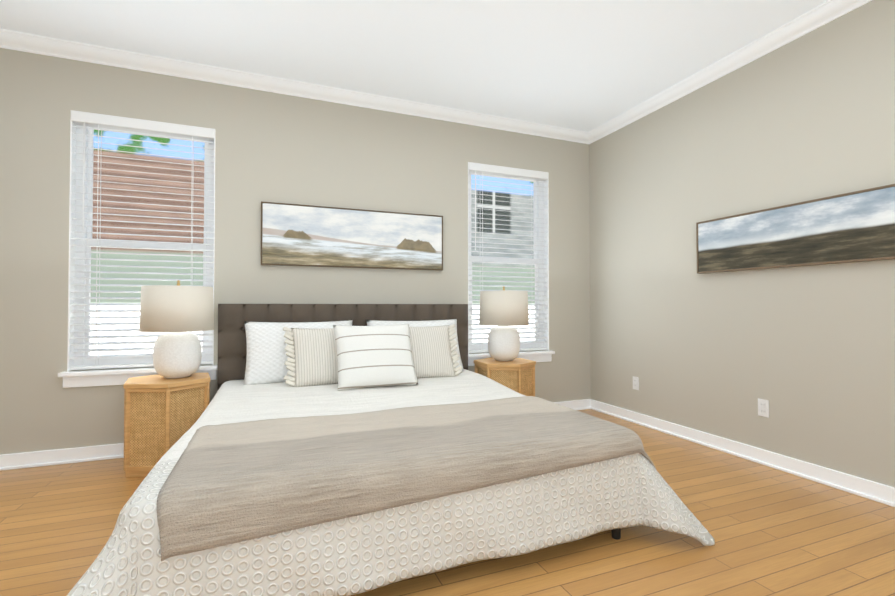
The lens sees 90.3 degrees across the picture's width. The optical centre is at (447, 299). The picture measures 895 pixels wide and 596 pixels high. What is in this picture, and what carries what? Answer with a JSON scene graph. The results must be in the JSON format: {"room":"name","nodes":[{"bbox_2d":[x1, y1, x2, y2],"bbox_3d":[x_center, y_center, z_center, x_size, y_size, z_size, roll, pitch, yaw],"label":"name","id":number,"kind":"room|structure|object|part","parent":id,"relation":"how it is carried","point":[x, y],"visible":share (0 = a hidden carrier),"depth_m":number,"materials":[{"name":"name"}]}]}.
{"room":"bedroom","nodes":[
{"label":"bedroom","id":0,"kind":"room"},
{"bbox_2d":[0,48,590,454],"bbox_3d":[-1.282,-0.297,3.530,6.125,2.772,0.160,0,-1,-22],"label":"wall","id":1,"kind":"structure","parent":0,"point":[277,148],"depth_m":3.37,"materials":[{"name":"paint"}]},
{"bbox_2d":[58,365,217,387],"bbox_3d":[-2.116,0.534,3.104,0.930,0.105,0.115,0,-1,-22],"label":"window sill","id":2,"kind":"structure","parent":1,"relation":"attached to","point":[71,379],"depth_m":3.00,"materials":[{"name":"white wood"}]},
{"bbox_2d":[67,110,214,371],"bbox_3d":[-2.142,-0.387,3.185,0.862,1.741,0.172,0,-1,-22],"label":"window","id":3,"kind":"structure","parent":1,"relation":"in","point":[84,119],"depth_m":3.10,"materials":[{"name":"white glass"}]},
{"bbox_3d":[-2.157,-0.386,3.223,0.736,1.616,0.024,0,-1,-22],"label":"glass","id":4,"kind":"part","parent":3,"relation":"part of","materials":[{"name":"clear glass"}]},
{"bbox_2d":[0,29,588,143],"bbox_3d":[-1.239,-1.640,3.443,5.805,0.090,0.072,0,-1,-22],"label":"crown molding","id":5,"kind":"structure","parent":1,"relation":"attached to","point":[42,45],"depth_m":3.37,"materials":[{"name":"white wood"}]},
{"bbox_2d":[0,399,589,470],"bbox_3d":[-1.247,1.040,3.422,5.805,0.095,0.028,0,-1,-22],"label":"baseboard","id":6,"kind":"structure","parent":1,"relation":"attached to","point":[38,457],"depth_m":2.93,"materials":[{"name":"white wood"}]},
{"bbox_2d":[261,201,442,270],"bbox_3d":[-0.730,-0.495,3.645,1.474,0.479,0.035,0,-1,-22],"label":"picture","id":7,"kind":"object","parent":1,"relation":"attached to","point":[307,235],"visible":0.96,"depth_m":3.60,"materials":[{"name":"paper"}]},
{"bbox_2d":[468,162,548,353],"bbox_3d":[0.560,-0.371,4.252,0.862,1.741,0.172,0,-1,-22],"label":"window","id":8,"kind":"structure","parent":1,"relation":"in","point":[479,168],"depth_m":4.28,"materials":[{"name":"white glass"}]},
{"bbox_2d":[468,350,554,365],"bbox_3d":[0.586,0.551,4.171,0.930,0.105,0.115,0,-1,-22],"label":"window sill","id":9,"kind":"structure","parent":1,"relation":"attached to","point":[541,356],"depth_m":4.21,"materials":[{"name":"white wood"}]},
{"bbox_2d":[0,0,827,131],"bbox_3d":[-0.276,-1.773,1.006,6.125,0.100,5.636,0,-1,-22],"label":"ceiling","id":10,"kind":"structure","parent":0,"point":[585,65],"depth_m":2.91,"materials":[{"name":"white paint"}]},
{"bbox_2d":[0,409,894,595],"bbox_3d":[-0.276,1.099,0.961,6.125,0.100,5.636,0,-1,-22],"label":"floor","id":11,"kind":"structure","parent":0,"point":[773,531],"depth_m":1.94,"materials":[{"name":"brown wood"}]},
{"bbox_2d":[123,373,209,476],"bbox_3d":[-1.817,0.796,2.903,0.462,0.565,0.531,1,-1,-31],"label":"nightstand","id":12,"kind":"object","parent":11,"relation":"on","point":[162,414],"visible":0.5,"depth_m":2.70,"materials":[{"name":"brown wicker"}]},
{"bbox_3d":[-1.817,0.791,2.903,0.414,0.495,0.478,1,-1,-31],"label":"cane panel","id":13,"kind":"part","parent":12,"relation":"part of","materials":[{"name":"beige wicker"}]},
{"bbox_2d":[139,280,213,378],"bbox_3d":[-1.778,0.193,2.938,0.424,0.641,0.424,0,-1,-22],"label":"lamp","id":14,"kind":"object","parent":12,"relation":"on","point":[178,313],"visible":1,"depth_m":2.81,"materials":[{"name":"ceramic"}]},
{"bbox_3d":[-1.778,0.063,2.940,0.424,0.288,0.424,0,-1,-22],"label":"lamp shade","id":15,"kind":"part","parent":14,"relation":"part of","materials":[{"name":"fabric"}]},
{"bbox_2d":[67,304,714,595],"bbox_3d":[-0.382,0.548,2.537,2.408,1.050,2.281,0,-1,-22],"label":"bed","id":16,"kind":"object","parent":11,"relation":"on","point":[333,449],"visible":1,"depth_m":1.77,"materials":[{"name":"grey fabric"}]},
{"bbox_3d":[-0.740,0.494,3.559,1.957,0.910,0.119,0,-1,-22],"label":"headboard","id":17,"kind":"part","parent":16,"relation":"part of","materials":[{"name":"fabric"}]},
{"bbox_2d":[333,324,418,390],"bbox_3d":[-0.495,0.387,3.071,0.550,0.470,0.160,0,-29,-23],"label":"pillow","id":18,"kind":"object","parent":16,"relation":"on","point":[370,358],"depth_m":3.00,"materials":[{"name":"white fabric"}]},
{"bbox_2d":[157,396,655,561],"bbox_3d":[-0.094,0.703,2.045,1.981,0.235,0.855,0,-1,-22],"label":"throw","id":19,"kind":"object","parent":16,"relation":"on","point":[250,491],"depth_m":1.68,"materials":[{"name":"beige fabric"}]},
{"bbox_3d":[0.752,1.000,1.986,0.048,0.130,0.048,0,-1,-22],"label":"leg","id":20,"kind":"part","parent":16,"relation":"part of","materials":[{"name":"black"}]},
{"bbox_2d":[474,357,535,396],"bbox_3d":[0.489,0.811,3.813,0.462,0.565,0.531,0,-1,-22],"label":"nightstand","id":21,"kind":"object","parent":11,"relation":"on","point":[517,375],"visible":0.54,"depth_m":3.63,"materials":[{"name":"brown wicker"}]},
{"bbox_2d":[479,286,528,360],"bbox_3d":[0.485,0.207,3.832,0.424,0.641,0.424,0,-1,-22],"label":"lamp","id":22,"kind":"object","parent":21,"relation":"on","point":[503,311],"visible":0.98,"depth_m":3.69,"materials":[{"name":"ceramic"}]},
{"bbox_3d":[0.485,0.077,3.834,0.424,0.288,0.424,0,-1,-22],"label":"lamp shade","id":23,"kind":"part","parent":22,"relation":"part of","materials":[{"name":"fabric"}]},
{"bbox_3d":[0.489,0.806,3.813,0.414,0.495,0.478,0,-1,-22],"label":"cane panel","id":24,"kind":"part","parent":21,"relation":"part of","materials":[{"name":"beige wicker"}]},
{"bbox_2d":[589,0,894,487],"bbox_3d":[2.527,-0.321,2.005,0.160,2.772,5.476,0,-1,-22],"label":"wall","id":25,"kind":"structure","parent":0,"point":[808,352],"depth_m":2.95,"materials":[{"name":"paint"}]},
{"bbox_2d":[633,376,638,389],"bbox_3d":[1.666,0.745,3.940,0.009,0.114,0.070,0,-1,-22],"label":"electrical outlet","id":26,"kind":"object","parent":25,"relation":"attached to","point":[635,383],"visible":1,"depth_m":3.93,"materials":[{"name":"white plastic"}]},
{"bbox_2d":[588,0,871,143],"bbox_3d":[2.390,-1.661,2.057,0.072,0.090,5.316,0,-1,-22],"label":"crown molding","id":27,"kind":"structure","parent":25,"relation":"attached to","point":[824,13],"depth_m":3.05,"materials":[{"name":"white wood"}]},
{"bbox_2d":[590,399,894,506],"bbox_3d":[2.410,1.018,2.024,0.028,0.095,5.316,0,-1,-22],"label":"baseboard","id":28,"kind":"structure","parent":25,"relation":"attached to","point":[866,486],"depth_m":2.88,"materials":[{"name":"white wood"}]},
{"bbox_2d":[758,398,768,417],"bbox_3d":[2.070,0.714,2.917,0.009,0.114,0.070,0,-1,-22],"label":"electrical outlet","id":29,"kind":"object","parent":25,"relation":"attached to","point":[763,407],"visible":1,"depth_m":2.91,"materials":[{"name":"white plastic"}]},
{"bbox_2d":[696,184,894,273],"bbox_3d":[2.103,-0.391,2.797,0.045,0.383,1.178,0,-1,-22],"label":"picture","id":30,"kind":"object","parent":25,"relation":"attached to","point":[857,226],"visible":1,"depth_m":2.66,"materials":[{"name":"paper"}]},
{"label":"outside","id":31,"kind":"structure","parent":0,"visible":0},
{"bbox_2d":[90,130,534,354],"bbox_3d":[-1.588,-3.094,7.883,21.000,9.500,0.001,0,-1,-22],"label":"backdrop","id":32,"kind":"structure","parent":31,"point":[149,175],"depth_m":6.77,"materials":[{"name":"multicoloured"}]}
]}

